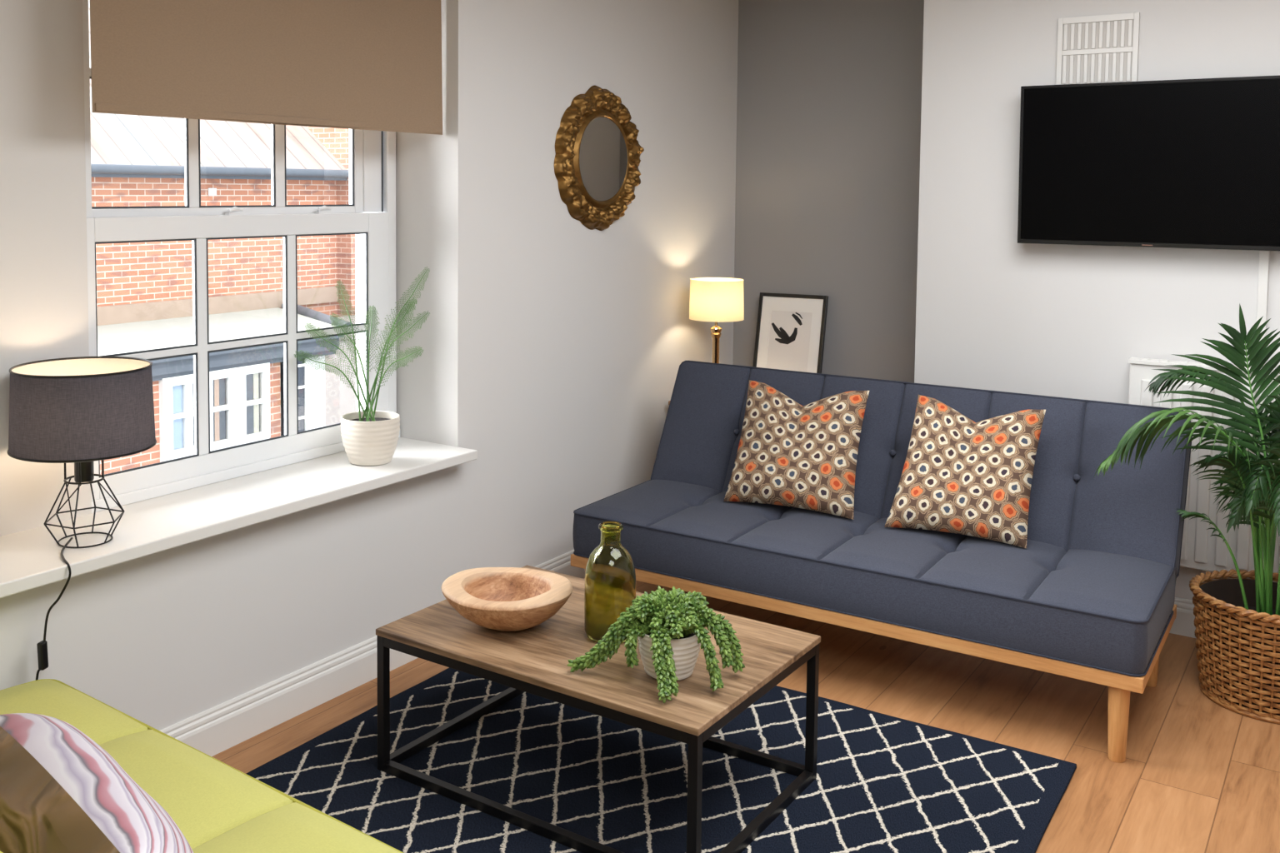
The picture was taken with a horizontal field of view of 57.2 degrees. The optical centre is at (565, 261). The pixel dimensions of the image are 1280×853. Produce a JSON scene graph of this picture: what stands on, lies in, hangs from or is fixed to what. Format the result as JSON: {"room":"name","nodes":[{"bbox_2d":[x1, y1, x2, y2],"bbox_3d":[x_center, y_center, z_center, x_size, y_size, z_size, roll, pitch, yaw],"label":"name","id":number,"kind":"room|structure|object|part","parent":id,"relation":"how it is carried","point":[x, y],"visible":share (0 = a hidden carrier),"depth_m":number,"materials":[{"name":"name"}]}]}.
{"room":"living room","nodes":[
{"label":"living room","id":0,"kind":"room"},
{"bbox_2d":[0,0,738,730],"bbox_3d":[-1.156,0.095,3.633,0.600,2.620,6.400,3,4,35],"label":"wall","id":1,"kind":"structure","parent":0,"point":[554,347],"depth_m":4.29,"materials":[{"name":"paint"}]},
{"bbox_2d":[0,0,477,598],"bbox_3d":[-1.231,-0.131,3.256,0.489,1.783,2.520,3,4,35],"label":"window","id":2,"kind":"structure","parent":1,"relation":"in","point":[169,504],"depth_m":3.67,"materials":[{"name":"white plastic"}]},
{"bbox_2d":[7,356,156,680],"bbox_3d":[-1.274,0.814,3.086,0.362,1.086,0.385,3,4,35],"label":"table lamp","id":3,"kind":"object","parent":2,"relation":"on","point":[82,411],"visible":0.98,"depth_m":2.94,"materials":[{"name":"black fabric"}]},
{"bbox_2d":[36,640,48,670],"bbox_3d":[-1.290,0.972,2.889,0.016,0.070,0.022,2,7,18],"label":"switch","id":4,"kind":"object","parent":3,"relation":"attached to","point":[42,656],"depth_m":2.88,"materials":[{"name":"black plastic"}]},
{"bbox_3d":[-1.304,1.049,2.990,0.091,0.629,0.228,-1,4,-22],"label":"cord","id":5,"kind":"part","parent":3,"relation":"part of","materials":[{"name":"black plastic"}]},
{"bbox_3d":[-1.264,0.275,3.062,0.346,0.006,0.346,3,4,35],"label":"shade trim","id":6,"kind":"part","parent":3,"relation":"part of","materials":[{"name":"fabric"}]},
{"bbox_3d":[-1.265,0.379,3.069,0.358,0.210,0.358,3,4,35],"label":"lamp shade","id":7,"kind":"part","parent":3,"relation":"part of","materials":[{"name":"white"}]},
{"bbox_3d":[-1.266,0.484,3.075,0.362,0.006,0.362,3,4,35],"label":"shade trim","id":8,"kind":"part","parent":3,"relation":"part of","materials":[{"name":"black fabric"}]},
{"bbox_2d":[74,461,94,482],"bbox_3d":[-1.266,0.512,3.077,0.048,0.130,0.048,3,4,35],"label":"socket","id":9,"kind":"object","parent":3,"relation":"attached to","point":[83,472],"depth_m":3.06,"materials":[{"name":"black plastic"}]},
{"bbox_3d":[-1.072,-0.559,3.774,0.032,0.910,1.141,3,4,35],"label":"sash","id":10,"kind":"part","parent":2,"relation":"part of","materials":[{"name":"white plastic"}]},
{"bbox_3d":[-1.041,-0.185,3.862,0.102,1.748,1.287,3,4,35],"label":"frame","id":11,"kind":"part","parent":2,"relation":"part of","materials":[{"name":"white plastic"}]},
{"bbox_3d":[-1.019,0.252,3.838,0.032,0.813,1.230,3,4,35],"label":"sash","id":12,"kind":"part","parent":2,"relation":"part of","materials":[{"name":"white plastic"}]},
{"bbox_3d":[-1.196,0.743,3.282,0.389,0.035,2.520,3,4,35],"label":"sill","id":13,"kind":"part","parent":2,"relation":"part of","materials":[{"name":"white paint"}]},
{"bbox_2d":[90,0,442,134],"bbox_3d":[-0.856,-0.736,3.630,0.054,0.624,1.396,3,4,35],"label":"roller blind","id":14,"kind":"object","parent":2,"relation":"attached to","point":[374,65],"visible":1,"depth_m":3.57,"materials":[{"name":"brown fabric"}]},
{"bbox_2d":[294,266,429,466],"bbox_3d":[-0.644,0.344,3.987,0.494,0.682,0.251,1,4,15],"label":"potted fern","id":15,"kind":"object","parent":2,"relation":"on","point":[369,437],"visible":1,"depth_m":3.95,"materials":[{"name":"green plant"}]},
{"bbox_3d":[-0.784,0.430,3.963,0.244,0.245,0.009,0,4,-13],"label":"fern stem","id":16,"kind":"part","parent":15,"relation":"part of","materials":[{"name":"green plant"}]},
{"bbox_3d":[-0.766,0.383,3.986,0.233,0.334,0.009,1,4,3],"label":"fern stem","id":17,"kind":"part","parent":15,"relation":"part of","materials":[{"name":"green plant"}]},
{"bbox_3d":[-0.743,0.309,4.043,0.009,0.473,0.150,-2,5,-39],"label":"fern stem","id":18,"kind":"part","parent":15,"relation":"part of","materials":[{"name":"green plant"}]},
{"bbox_3d":[-0.723,0.367,4.003,0.174,0.364,0.007,2,4,23],"label":"fern stem","id":19,"kind":"part","parent":15,"relation":"part of","materials":[{"name":"green plant"}]},
{"bbox_3d":[-0.678,0.354,4.057,0.007,0.384,0.130,0,4,-1],"label":"fern stem","id":20,"kind":"part","parent":15,"relation":"part of","materials":[{"name":"green plant"}]},
{"bbox_2d":[340,410,399,466],"bbox_3d":[-0.667,0.605,4.003,0.202,0.158,0.202,3,4,35],"label":"pot","id":21,"kind":"object","parent":15,"relation":"on","point":[368,438],"depth_m":3.93,"materials":[{"name":"beige ceramic"}]},
{"bbox_3d":[-0.593,0.340,3.970,0.164,0.424,0.009,0,4,-8],"label":"fern stem","id":22,"kind":"part","parent":15,"relation":"part of","materials":[{"name":"green plant"}]},
{"bbox_3d":[-0.574,0.418,3.898,0.264,0.280,0.008,3,4,36],"label":"fern stem","id":23,"kind":"part","parent":15,"relation":"part of","materials":[{"name":"green plant"}]},
{"bbox_3d":[-0.572,0.357,3.905,0.313,0.400,0.012,3,4,35],"label":"fern stem","id":24,"kind":"part","parent":15,"relation":"part of","materials":[{"name":"green plant"}]},
{"bbox_3d":[-0.557,0.286,3.916,0.268,0.539,0.007,3,5,38],"label":"fern stem","id":25,"kind":"part","parent":15,"relation":"part of","materials":[{"name":"green plant"}]},
{"bbox_3d":[-0.645,-0.207,4.330,0.014,1.675,0.046,3,4,35],"label":"jamb moulding","id":26,"kind":"part","parent":2,"relation":"part of","materials":[{"name":"white plastic"}]},
{"bbox_2d":[160,550,584,756],"bbox_3d":[-0.940,1.351,3.492,0.018,0.134,6.300,3,4,35],"label":"baseboard","id":27,"kind":"structure","parent":1,"relation":"attached to","point":[213,731],"depth_m":3.60,"materials":[{"name":"white wood"}]},
{"bbox_2d":[554,85,644,230],"bbox_3d":[0.160,-0.432,4.903,0.060,0.608,0.633,3,4,35],"label":"ornate mirror","id":28,"kind":"object","parent":1,"relation":"attached to","point":[598,151],"visible":1,"depth_m":4.88,"materials":[{"name":"gold metal"}]},
{"bbox_2d":[579,117,627,200],"bbox_3d":[0.152,-0.430,4.910,0.003,0.350,0.353,3,5,40],"label":"mirror glass","id":29,"kind":"object","parent":28,"relation":"attached to","point":[603,153],"depth_m":4.91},
{"bbox_2d":[211,578,1279,852],"bbox_3d":[0.608,1.556,2.419,5.000,0.120,6.500,3,4,35],"label":"floor","id":30,"kind":"structure","parent":0,"point":[1197,775],"depth_m":3.58,"materials":[{"name":"brown wood"}]},
{"bbox_2d":[0,679,403,852],"bbox_3d":[-0.784,1.063,1.905,1.992,0.907,0.970,3,4,38],"label":"sofa","id":31,"kind":"object","parent":30,"relation":"on","point":[217,807],"visible":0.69,"depth_m":2.30,"materials":[{"name":"fabric"}]},
{"bbox_2d":[0,713,193,852],"bbox_3d":[-0.746,0.924,1.799,0.281,0.362,0.664,-3,5,-45],"label":"cushion","id":32,"kind":"object","parent":31,"relation":"on","point":[61,792],"visible":1,"depth_m":1.68,"materials":[{"name":"fabric"}]},
{"bbox_2d":[245,667,1076,852],"bbox_3d":[0.164,1.443,3.115,1.906,0.012,1.831,3,4,34],"label":"rug","id":33,"kind":"object","parent":30,"relation":"on","point":[883,783],"visible":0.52,"depth_m":3.23,"materials":[{"name":"fabric"}]},
{"bbox_2d":[375,565,820,852],"bbox_3d":[0.087,1.226,3.251,1.020,0.403,0.693,3,4,35],"label":"coffee table","id":34,"kind":"object","parent":33,"relation":"on","point":[533,661],"visible":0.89,"depth_m":3.08,"materials":[{"name":"brown wood"}]},
{"bbox_3d":[-0.508,1.230,3.269,0.026,0.385,0.026,3,4,35],"label":"leg","id":35,"kind":"part","parent":34,"relation":"part of","materials":[{"name":"black metal"}]},
{"bbox_2d":[440,567,572,631],"bbox_3d":[-0.158,0.960,3.293,0.363,0.119,0.349,3,4,35],"label":"wooden bowl","id":36,"kind":"object","parent":34,"relation":"on","point":[505,599],"visible":1,"depth_m":3.24,"materials":[{"name":"brown wood"}]},
{"bbox_2d":[584,521,635,642],"bbox_3d":[0.123,0.872,3.203,0.142,0.311,0.142,3,4,35],"label":"glass bottle","id":37,"kind":"object","parent":34,"relation":"on","point":[610,574],"visible":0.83,"depth_m":3.15,"materials":[{"name":"glass"}]},
{"bbox_2d":[566,585,744,703],"bbox_3d":[0.239,0.941,2.952,0.384,0.207,0.306,3,5,38],"label":"potted succulent","id":38,"kind":"object","parent":34,"relation":"on","point":[670,632],"visible":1,"depth_m":2.91,"materials":[{"name":"green plant"}]},
{"bbox_3d":[0.111,0.965,2.956,0.184,0.155,0.142,3,4,35],"label":"trailing stem","id":39,"kind":"part","parent":38,"relation":"part of","materials":[{"name":"green plant"}]},
{"bbox_3d":[0.123,0.976,2.954,0.189,0.134,0.042,1,4,5],"label":"trailing stem","id":40,"kind":"part","parent":38,"relation":"part of","materials":[{"name":"green plant"}]},
{"bbox_3d":[0.162,0.941,2.989,0.148,0.125,0.048,0,4,0],"label":"trailing stem","id":41,"kind":"part","parent":38,"relation":"part of","materials":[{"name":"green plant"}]},
{"bbox_3d":[0.180,0.956,2.925,0.074,0.111,0.041,-3,5,-41],"label":"trailing stem","id":42,"kind":"part","parent":38,"relation":"part of","materials":[{"name":"green plant"}]},
{"bbox_3d":[0.229,0.972,2.857,0.049,0.149,0.185,0,4,-2],"label":"trailing stem","id":43,"kind":"part","parent":38,"relation":"part of","materials":[{"name":"green plant"}]},
{"bbox_2d":[637,634,700,680],"bbox_3d":[0.263,0.985,2.970,0.160,0.115,0.160,3,4,35],"label":"pot","id":44,"kind":"object","parent":38,"relation":"on","point":[686,649],"depth_m":2.91,"materials":[{"name":"beige ceramic"}]},
{"bbox_3d":[0.249,0.970,2.860,0.043,0.145,0.157,0,4,-3],"label":"trailing stem","id":45,"kind":"part","parent":38,"relation":"part of","materials":[{"name":"green plant"}]},
{"bbox_3d":[0.328,0.965,2.888,0.042,0.158,0.166,-3,5,-39],"label":"trailing stem","id":46,"kind":"part","parent":38,"relation":"part of","materials":[{"name":"green plant"}]},
{"bbox_3d":[0.352,0.936,2.918,0.160,0.129,0.037,3,4,35],"label":"trailing stem","id":47,"kind":"part","parent":38,"relation":"part of","materials":[{"name":"green plant"}]},
{"bbox_3d":[0.372,0.958,2.952,0.165,0.149,0.040,1,4,12],"label":"trailing stem","id":48,"kind":"part","parent":38,"relation":"part of","materials":[{"name":"green plant"}]},
{"bbox_3d":[0.297,1.271,2.696,0.026,0.385,0.026,3,4,35],"label":"leg","id":49,"kind":"part","parent":34,"relation":"part of","materials":[{"name":"black metal"}]},
{"bbox_3d":[0.681,1.241,3.234,0.026,0.385,0.026,3,4,35],"label":"leg","id":50,"kind":"part","parent":34,"relation":"part of","materials":[{"name":"black metal"}]},
{"bbox_2d":[570,360,1192,763],"bbox_3d":[1.095,0.933,4.228,1.957,0.907,0.970,3,4,34],"label":"sofa","id":51,"kind":"object","parent":30,"relation":"on","point":[1090,596],"visible":0.76,"depth_m":3.96,"materials":[{"name":"blue fabric"}]},
{"bbox_2d":[723,380,869,519],"bbox_3d":[0.881,0.699,4.433,0.498,0.436,0.286,2,4,30],"label":"cushion","id":52,"kind":"object","parent":51,"relation":"on","point":[790,453],"visible":1,"depth_m":4.36,"materials":[{"name":"multicoloured fabric"}]},
{"bbox_3d":[0.832,1.158,3.855,1.945,0.044,0.030,3,4,34],"label":"frame rail","id":53,"kind":"part","parent":51,"relation":"part of","materials":[{"name":"brown wood"}]},
{"bbox_3d":[1.009,1.031,4.109,1.953,0.176,0.668,3,4,34],"label":"seat","id":54,"kind":"part","parent":51,"relation":"part of","materials":[{"name":"blue fabric"}]},
{"bbox_3d":[1.260,0.741,4.458,1.957,0.544,0.368,3,4,34],"label":"backrest","id":55,"kind":"part","parent":51,"relation":"part of","materials":[{"name":"blue fabric"}]},
{"bbox_2d":[884,395,1045,548],"bbox_3d":[1.393,0.719,4.088,0.472,0.446,0.282,3,4,35],"label":"cushion","id":56,"kind":"object","parent":51,"relation":"on","point":[960,475],"visible":1,"depth_m":4.02,"materials":[{"name":"multicoloured fabric"}]},
{"bbox_3d":[1.599,1.329,3.386,0.060,0.228,0.060,3,4,34],"label":"leg","id":57,"kind":"part","parent":51,"relation":"part of","materials":[{"name":"brown wood"}]},
{"bbox_3d":[1.952,1.299,3.907,0.060,0.228,0.060,3,4,34],"label":"leg","id":58,"kind":"part","parent":51,"relation":"part of","materials":[{"name":"brown wood"}]},
{"bbox_3d":[1.820,1.180,3.608,0.030,0.043,0.670,3,4,34],"label":"rail","id":59,"kind":"part","parent":51,"relation":"part of","materials":[{"name":"brown wood"}]},
{"bbox_3d":[1.224,1.125,4.434,1.945,0.044,0.030,3,4,34],"label":"frame rail","id":60,"kind":"part","parent":51,"relation":"part of","materials":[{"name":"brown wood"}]},
{"bbox_2d":[1189,569,1279,724],"bbox_3d":[2.293,1.246,3.794,0.494,0.353,0.494,3,4,35],"label":"wicker basket","id":61,"kind":"object","parent":30,"relation":"on","point":[1237,654],"visible":0.97,"depth_m":3.70,"materials":[{"name":"brown wicker"}]},
{"bbox_2d":[1094,303,1279,615],"bbox_3d":[2.187,0.764,3.735,0.926,1.241,0.581,1,4,16],"label":"areca palm","id":62,"kind":"object","parent":61,"relation":"in","point":[1255,485],"visible":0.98,"depth_m":3.80,"materials":[{"name":"plant"}]},
{"bbox_3d":[2.017,0.828,3.813,0.437,0.702,0.231,3,4,35],"label":"frond stem","id":63,"kind":"part","parent":62,"relation":"part of","materials":[{"name":"green plant"}]},
{"bbox_3d":[2.123,1.000,3.808,0.212,0.363,0.017,2,4,20],"label":"frond stem","id":64,"kind":"part","parent":62,"relation":"part of","materials":[{"name":"green plant"}]},
{"bbox_3d":[2.168,0.769,3.931,0.347,0.806,0.062,3,4,32],"label":"frond stem","id":65,"kind":"part","parent":62,"relation":"part of","materials":[{"name":"green plant"}]},
{"bbox_3d":[2.139,0.896,3.701,0.272,0.583,0.025,-1,4,-22],"label":"frond stem","id":66,"kind":"part","parent":62,"relation":"part of","materials":[{"name":"green plant"}]},
{"bbox_3d":[2.233,0.875,3.816,0.150,0.609,0.059,3,4,35],"label":"frond stem","id":67,"kind":"part","parent":62,"relation":"part of","materials":[{"name":"green plant"}]},
{"bbox_3d":[2.203,0.942,3.744,0.110,0.485,0.155,3,4,35],"label":"frond stem","id":68,"kind":"part","parent":62,"relation":"part of","materials":[{"name":"green plant"}]},
{"bbox_3d":[2.261,0.719,3.822,0.115,0.920,0.038,3,4,35],"label":"frond stem","id":69,"kind":"part","parent":62,"relation":"part of","materials":[{"name":"green plant"}]},
{"bbox_3d":[2.201,0.903,3.694,0.241,0.569,0.019,-3,5,-45],"label":"frond stem","id":70,"kind":"part","parent":62,"relation":"part of","materials":[{"name":"green plant"}]},
{"bbox_3d":[2.232,0.922,3.784,0.123,0.521,0.016,1,4,2],"label":"frond stem","id":71,"kind":"part","parent":62,"relation":"part of","materials":[{"name":"green plant"}]},
{"bbox_3d":[2.271,0.850,3.808,0.080,0.661,0.096,3,4,35],"label":"frond stem","id":72,"kind":"part","parent":62,"relation":"part of","materials":[{"name":"green plant"}]},
{"bbox_3d":[2.221,0.916,3.669,0.049,0.546,0.255,3,4,35],"label":"frond stem","id":73,"kind":"part","parent":62,"relation":"part of","materials":[{"name":"green plant"}]},
{"bbox_3d":[2.329,0.825,3.828,0.065,0.711,0.012,-1,4,-21],"label":"frond stem","id":74,"kind":"part","parent":62,"relation":"part of","materials":[{"name":"green plant"}]},
{"bbox_3d":[2.254,0.870,3.649,0.016,0.642,0.196,1,4,16],"label":"frond stem","id":75,"kind":"part","parent":62,"relation":"part of","materials":[{"name":"green plant"}]},
{"bbox_3d":[1.091,0.982,5.431,1.040,0.660,0.714,3,4,35],"label":"cabinet","id":76,"kind":"object","parent":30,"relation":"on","visible":0},
{"bbox_2d":[689,277,744,363],"bbox_3d":[0.700,0.364,5.437,0.252,0.566,0.252,3,4,35],"label":"table lamp","id":77,"kind":"object","parent":76,"relation":"on","point":[717,300],"visible":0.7,"depth_m":5.33,"materials":[{"name":"yellow fabric"}]},
{"bbox_3d":[0.699,0.472,5.444,0.124,0.350,0.124,3,4,35],"label":"stem","id":78,"kind":"part","parent":77,"relation":"part of","materials":[{"name":"gold metal"}]},
{"bbox_3d":[0.701,0.173,5.425,0.252,0.184,0.252,3,4,35],"label":"lamp shade","id":79,"kind":"part","parent":77,"relation":"part of","materials":[{"name":"white"}]},
{"bbox_2d":[753,292,828,373],"bbox_3d":[1.100,0.395,5.751,0.361,0.472,0.113,3,4,35],"label":"framed print","id":80,"kind":"object","parent":76,"relation":"on","point":[790,333],"visible":0.65,"depth_m":5.75,"materials":[{"name":"white paper"}]},
{"bbox_2d":[732,0,924,382],"bbox_3d":[1.361,-0.016,5.714,1.136,2.620,0.100,3,4,35],"label":"wall","id":81,"kind":"structure","parent":0,"point":[829,97],"depth_m":5.67,"materials":[{"name":"grey paint"}]},
{"bbox_2d":[914,0,1279,599],"bbox_3d":[2.997,0.089,4.218,3.264,2.620,0.682,3,4,35],"label":"wall","id":82,"kind":"structure","parent":0,"point":[994,312],"depth_m":4.59,"materials":[{"name":"paint"}]},
{"bbox_2d":[1055,12,1139,84],"bbox_3d":[2.012,-0.792,4.431,0.284,0.278,0.014,3,4,35],"label":"air vent","id":83,"kind":"object","parent":82,"relation":"in","point":[1098,48],"visible":0.96,"depth_m":4.42,"materials":[{"name":"white plastic"}]},
{"bbox_2d":[1017,75,1279,250],"bbox_3d":[2.227,-0.355,4.251,1.090,0.604,0.095,3,6,35],"label":"television","id":84,"kind":"object","parent":82,"relation":"attached to","point":[1181,163],"visible":1,"depth_m":4.26,"materials":[{"name":"black plastic"}]},
{"bbox_2d":[1169,597,1195,638],"bbox_3d":[2.739,1.343,4.042,3.182,0.134,0.018,3,4,35],"label":"baseboard","id":85,"kind":"structure","parent":82,"relation":"attached to","point":[1183,624],"depth_m":4.34,"materials":[{"name":"white paint"}]},
{"bbox_2d":[1127,357,1279,582],"bbox_3d":[2.564,0.889,4.080,1.186,1.023,0.111,3,4,35],"label":"radiator","id":86,"kind":"object","parent":82,"relation":"attached to","point":[1200,551],"visible":0.38,"depth_m":4.21,"materials":[{"name":"white metal"}]},
{"bbox_2d":[1127,357,1279,375],"bbox_3d":[2.574,0.389,4.030,1.153,0.017,0.078,3,4,35],"label":"grille","id":87,"kind":"object","parent":86,"relation":"attached to","point":[1137,363],"depth_m":4.27,"materials":[{"name":"white metal"}]},
{"bbox_2d":[1256,250,1269,365],"bbox_3d":[2.477,0.104,4.157,0.030,0.530,0.014,3,4,35],"label":"cable trunking","id":88,"kind":"object","parent":82,"relation":"attached to","point":[1263,269],"visible":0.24,"depth_m":4.15,"materials":[{"name":"white plastic"}]},
{"bbox_3d":[-5.396,4.424,11.861,15.400,0.100,30.000,3,4,35],"label":"trim","id":89,"kind":"structure","parent":0,"visible":0},
{"bbox_2d":[88,0,355,325],"bbox_3d":[-8.229,-0.480,13.872,5.372,9.400,18.500,3,4,35],"label":"brick house","id":90,"kind":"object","parent":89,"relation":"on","point":[137,161],"visible":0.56,"depth_m":15.16,"materials":[{"name":"brick"}]},
{"bbox_2d":[97,303,352,474],"bbox_3d":[-6.584,2.673,10.155,2.519,3.590,13.010,3,4,35],"label":"extension","id":91,"kind":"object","parent":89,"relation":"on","point":[245,383],"visible":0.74,"depth_m":12.52,"materials":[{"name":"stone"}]},
{"bbox_2d":[172,385,183,449],"bbox_3d":[-3.970,1.584,11.934,0.004,0.660,0.160,3,4,35],"label":"curtain","id":92,"kind":"object","parent":91,"relation":"hanging from","point":[177,391],"depth_m":11.95,"materials":[{"name":"fabric"}]},
{"bbox_2d":[214,379,219,440],"bbox_3d":[-3.677,1.561,12.352,0.004,0.660,0.060,3,4,35],"label":"curtain","id":93,"kind":"object","parent":91,"relation":"hanging from","point":[217,382],"depth_m":12.35,"materials":[{"name":"beige fabric"}]},
{"bbox_2d":[253,372,259,433],"bbox_3d":[-3.376,1.536,12.781,0.004,0.660,0.070,3,4,35],"label":"curtain","id":94,"kind":"object","parent":91,"relation":"hanging from","point":[256,376],"depth_m":12.78,"materials":[{"name":"white fabric"}]},
{"bbox_2d":[280,315,355,435],"bbox_3d":[-2.180,2.457,16.329,2.000,3.320,6.020,3,4,35],"label":"house","id":95,"kind":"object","parent":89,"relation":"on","point":[323,398],"visible":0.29,"depth_m":13.61,"materials":[{"name":"grey brick"}]}
]}

